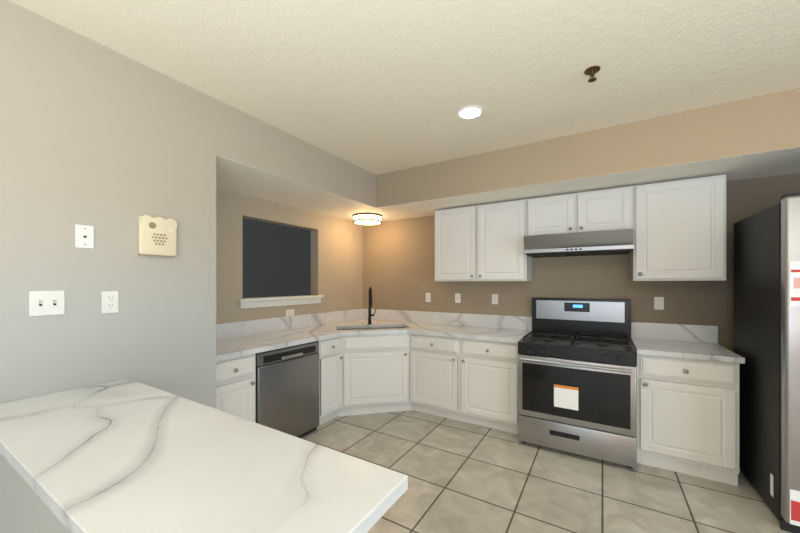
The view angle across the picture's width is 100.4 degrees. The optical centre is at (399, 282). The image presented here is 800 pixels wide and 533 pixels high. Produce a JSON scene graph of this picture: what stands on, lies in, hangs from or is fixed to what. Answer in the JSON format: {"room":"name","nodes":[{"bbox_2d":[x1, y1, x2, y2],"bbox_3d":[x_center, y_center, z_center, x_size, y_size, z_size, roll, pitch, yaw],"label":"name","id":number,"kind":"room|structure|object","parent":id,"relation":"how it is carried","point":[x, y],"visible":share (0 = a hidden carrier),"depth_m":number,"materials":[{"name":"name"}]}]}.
{"room":"kitchen","nodes":[
{"label":"kitchen","id":0,"kind":"room"},
{"bbox_2d":[0,0,215,408],"bbox_3d":[-2.966,0.102,0.200,0.877,2.655,5.260,0,0,31],"label":"wall","id":1,"kind":"structure","parent":0,"point":[111,146],"depth_m":1.70,"materials":[{"name":"paint"}]},
{"bbox_2d":[29,290,64,315],"bbox_3d":[-1.629,0.093,1.541,0.014,0.115,0.116,0,0,31],"label":"double light switch","id":2,"kind":"object","parent":1,"relation":"attached to","point":[44,303],"visible":1,"depth_m":1.54,"materials":[{"name":"white plastic"}]},
{"bbox_2d":[75,224,93,248],"bbox_3d":[-1.565,-0.230,1.653,0.007,0.115,0.070,0,0,31],"label":"outlet","id":3,"kind":"object","parent":1,"relation":"attached to","point":[84,236],"visible":1,"depth_m":1.65,"materials":[{"name":"white plastic"}]},
{"bbox_2d":[102,291,118,313],"bbox_3d":[-1.512,0.100,1.739,0.008,0.115,0.070,0,0,31],"label":"electrical outlet","id":4,"kind":"object","parent":1,"relation":"attached to","point":[110,301],"visible":1,"depth_m":1.74,"materials":[{"name":"white plastic"}]},
{"bbox_2d":[138,215,176,256],"bbox_3d":[-1.390,-0.268,1.916,0.032,0.223,0.190,0,0,31],"label":"door chime","id":5,"kind":"object","parent":1,"relation":"attached to","point":[157,236],"visible":0.98,"depth_m":1.90,"materials":[{"name":"beige plastic"}]},
{"bbox_2d":[243,218,310,297],"bbox_3d":[-2.370,0.013,4.414,2.463,3.075,4.560,0,0,31],"label":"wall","id":6,"kind":"structure","parent":0,"point":[276,260],"depth_m":6.50,"materials":[{"name":"grey"}]},
{"bbox_2d":[216,188,362,323],"bbox_3d":[-1.255,0.102,3.736,0.127,2.655,2.560,0,0,31],"label":"wall","id":7,"kind":"structure","parent":0,"point":[337,262],"depth_m":3.75,"materials":[{"name":"beige paint"}]},
{"bbox_2d":[238,295,323,308],"bbox_3d":[-1.288,0.198,3.641,0.174,0.095,1.095,0,0,31],"label":"window sill","id":8,"kind":"structure","parent":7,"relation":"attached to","point":[256,302],"depth_m":3.51,"materials":[{"name":"white paint"}]},
{"bbox_2d":[286,309,293,315],"bbox_3d":[-1.213,0.330,3.675,0.008,0.070,0.115,0,0,31],"label":"outlet","id":9,"kind":"object","parent":7,"relation":"attached to","point":[289,312],"visible":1,"depth_m":3.68,"materials":[{"name":"white plastic"}]},
{"bbox_2d":[9,0,799,174],"bbox_3d":[0.472,-1.275,-0.304,7.277,0.100,7.970,0,0,31],"label":"ceiling","id":10,"kind":"structure","parent":0,"point":[376,87],"depth_m":1.83,"materials":[{"name":"white paint"}]},
{"bbox_2d":[457,105,483,119],"bbox_3d":[0.503,-1.219,2.386,0.190,0.009,0.190,0,0,31],"label":"recessed light","id":11,"kind":"object","parent":10,"relation":"in","point":[469,112],"visible":1,"depth_m":2.37,"materials":[{"name":"white plastic"}]},
{"bbox_2d":[584,66,599,82],"bbox_3d":[1.105,-1.194,1.914,0.080,0.058,0.080,0,0,31],"label":"sprinkler","id":12,"kind":"object","parent":10,"relation":"attached to","point":[591,71],"depth_m":1.91,"materials":[{"name":"gold metal"}]},
{"bbox_2d":[216,88,799,220],"bbox_3d":[1.854,-1.039,1.846,7.150,0.370,2.560,0,0,31],"label":"soffit","id":13,"kind":"structure","parent":0,"point":[755,137],"depth_m":2.70,"materials":[{"name":"beige paint"}]},
{"bbox_2d":[353,213,381,224],"bbox_3d":[-0.412,-0.809,4.230,0.370,0.088,0.370,0,0,31],"label":"flush ceiling light","id":14,"kind":"object","parent":13,"relation":"attached to","point":[367,218],"visible":1,"depth_m":4.09,"materials":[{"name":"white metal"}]},
{"bbox_2d":[301,410,790,532],"bbox_3d":[0.411,1.460,-0.238,7.450,0.060,8.020,0,0,31],"label":"floor","id":15,"kind":"structure","parent":0,"point":[464,477],"depth_m":2.32,"materials":[{"name":"tile"}]},
{"bbox_2d":[0,453,69,532],"bbox_3d":[-0.878,0.993,1.156,1.691,0.875,0.520,0,0,31],"label":"base cabinet","id":16,"kind":"object","parent":15,"relation":"on","point":[24,508],"depth_m":1.04,"materials":[{"name":"white paint"}]},
{"bbox_2d":[0,378,407,532],"bbox_3d":[-0.863,0.534,1.124,1.752,0.039,0.525,0,0,31],"label":"countertop","id":17,"kind":"structure","parent":16,"relation":"on","point":[126,455],"depth_m":0.92,"materials":[{"name":"stone"}]},
{"bbox_2d":[216,353,255,422],"bbox_3d":[-1.491,0.993,2.639,0.601,0.876,0.381,0,0,31],"label":"base cabinet","id":18,"kind":"object","parent":15,"relation":"on","point":[235,377],"depth_m":2.51,"materials":[{"name":"white paint"}]},
{"bbox_2d":[256,341,318,437],"bbox_3d":[-1.194,0.996,3.084,0.595,0.869,0.672,0,0,31],"label":"dishwasher","id":19,"kind":"object","parent":15,"relation":"on","point":[287,390],"visible":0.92,"depth_m":2.91,"materials":[{"name":"silver"}]},
{"bbox_2d":[317,335,347,426],"bbox_3d":[-0.912,0.993,3.545,0.649,0.876,0.393,0,0,31],"label":"base cabinet","id":20,"kind":"object","parent":15,"relation":"on","point":[333,352],"depth_m":3.41,"materials":[{"name":"white paint"}]},
{"bbox_2d":[348,327,407,415],"bbox_3d":[-0.348,0.993,4.024,1.116,0.876,1.116,0,0,31],"label":"base cabinet","id":21,"kind":"object","parent":15,"relation":"on","point":[377,363],"depth_m":3.61,"materials":[{"name":"white paint"}]},
{"bbox_2d":[216,308,407,360],"bbox_3d":[-0.719,0.460,3.423,1.110,0.189,2.532,0,0,31],"label":"countertop","id":22,"kind":"structure","parent":21,"relation":"on","point":[240,339],"depth_m":3.46,"materials":[{"name":"stone"}]},
{"bbox_2d":[337,327,404,329],"bbox_3d":[-0.323,0.651,3.917,0.864,0.190,0.404,0,0,-12],"label":"sink","id":23,"kind":"object","parent":22,"relation":"in","point":[371,328],"depth_m":4.11,"materials":[{"name":"silver metal"}]},
{"bbox_2d":[367,286,376,323],"bbox_3d":[-0.360,0.278,4.140,0.131,0.472,0.169,0,0,31],"label":"faucet","id":24,"kind":"object","parent":22,"relation":"on","point":[370,306],"visible":1,"depth_m":4.16,"materials":[{"name":"brown metal"}]},
{"bbox_2d":[408,333,517,433],"bbox_3d":[0.726,0.993,3.631,1.236,0.876,0.672,0,0,31],"label":"base cabinet","id":25,"kind":"object","parent":15,"relation":"on","point":[473,381],"depth_m":3.35,"materials":[{"name":"white paint"}]},
{"bbox_2d":[388,310,531,342],"bbox_3d":[0.544,0.460,3.743,1.675,0.189,0.672,0,0,31],"label":"countertop","id":26,"kind":"structure","parent":25,"relation":"on","point":[500,328],"depth_m":3.77,"materials":[{"name":"stone"}]},
{"bbox_2d":[518,297,636,468],"bbox_3d":[1.588,0.792,3.015,0.860,1.275,0.814,0,0,31],"label":"range","id":27,"kind":"object","parent":15,"relation":"on","point":[577,375],"visible":1,"depth_m":2.76,"materials":[{"name":"silver metal"}]},
{"bbox_2d":[637,354,738,485],"bbox_3d":[2.259,0.993,2.708,0.584,0.875,0.658,0,0,31],"label":"base cabinet","id":28,"kind":"object","parent":15,"relation":"on","point":[687,416],"visible":1,"depth_m":2.45,"materials":[{"name":"white paint"}]},
{"bbox_2d":[631,322,744,363],"bbox_3d":[2.271,0.460,2.711,0.606,0.189,0.642,0,0,31],"label":"countertop","id":29,"kind":"structure","parent":28,"relation":"on","point":[697,342],"depth_m":2.83,"materials":[{"name":"stone"}]},
{"bbox_2d":[734,192,799,532],"bbox_3d":[2.784,0.460,1.996,0.916,1.940,0.935,0,0,31],"label":"fridge","id":30,"kind":"object","parent":15,"relation":"on","point":[767,294],"visible":1,"depth_m":2.04,"materials":[{"name":"black metal"}]},
{"bbox_2d":[363,173,799,351],"bbox_3d":[2.503,0.102,3.036,7.277,2.655,0.150,0,0,31],"label":"wall","id":31,"kind":"structure","parent":0,"point":[399,264],"depth_m":3.46,"materials":[{"name":"paint"}]},
{"bbox_2d":[426,293,430,301],"bbox_3d":[0.359,0.185,4.247,0.070,0.115,0.008,0,0,31],"label":"electrical outlet","id":32,"kind":"object","parent":31,"relation":"attached to","point":[428,297],"visible":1,"depth_m":4.24,"materials":[{"name":"white plastic"}]},
{"bbox_2d":[455,293,460,302],"bbox_3d":[0.699,0.185,4.037,0.070,0.115,0.014,0,0,31],"label":"light switch","id":33,"kind":"object","parent":31,"relation":"attached to","point":[457,298],"visible":1,"depth_m":4.04,"materials":[{"name":"white plastic"}]},
{"bbox_2d":[435,199,531,280],"bbox_3d":[0.909,-0.429,3.717,1.010,0.818,0.337,0,0,31],"label":"upper cabinet","id":34,"kind":"object","parent":31,"relation":"attached to","point":[485,242],"depth_m":3.54,"materials":[{"name":"white paint"}]},
{"bbox_2d":[492,294,497,303],"bbox_3d":[1.085,0.185,3.806,0.070,0.115,0.008,0,0,31],"label":"electrical outlet","id":35,"kind":"object","parent":31,"relation":"attached to","point":[494,298],"visible":1,"depth_m":3.80,"materials":[{"name":"white plastic"}]},
{"bbox_2d":[524,229,633,257],"bbox_3d":[1.671,-0.356,3.153,0.862,0.172,0.506,0,0,31],"label":"range hood","id":36,"kind":"object","parent":31,"relation":"attached to","point":[615,242],"visible":1,"depth_m":2.96,"materials":[{"name":"silver metal"}]},
{"bbox_2d":[527,186,634,235],"bbox_3d":[1.716,-0.644,3.226,0.875,0.388,0.337,0,0,31],"label":"upper cabinet","id":37,"kind":"object","parent":31,"relation":"attached to","point":[614,208],"depth_m":3.05,"materials":[{"name":"white paint"}]},
{"bbox_2d":[654,297,663,309],"bbox_3d":[2.358,0.185,3.032,0.070,0.115,0.008,0,0,31],"label":"electrical outlet","id":38,"kind":"object","parent":31,"relation":"attached to","point":[658,303],"visible":1,"depth_m":3.03,"materials":[{"name":"white plastic"}]},
{"bbox_2d":[631,174,725,280],"bbox_3d":[2.341,-0.429,2.846,0.585,0.818,0.337,0,0,31],"label":"upper cabinet","id":39,"kind":"object","parent":31,"relation":"attached to","point":[678,227],"depth_m":2.69,"materials":[{"name":"white paint"}]}
]}

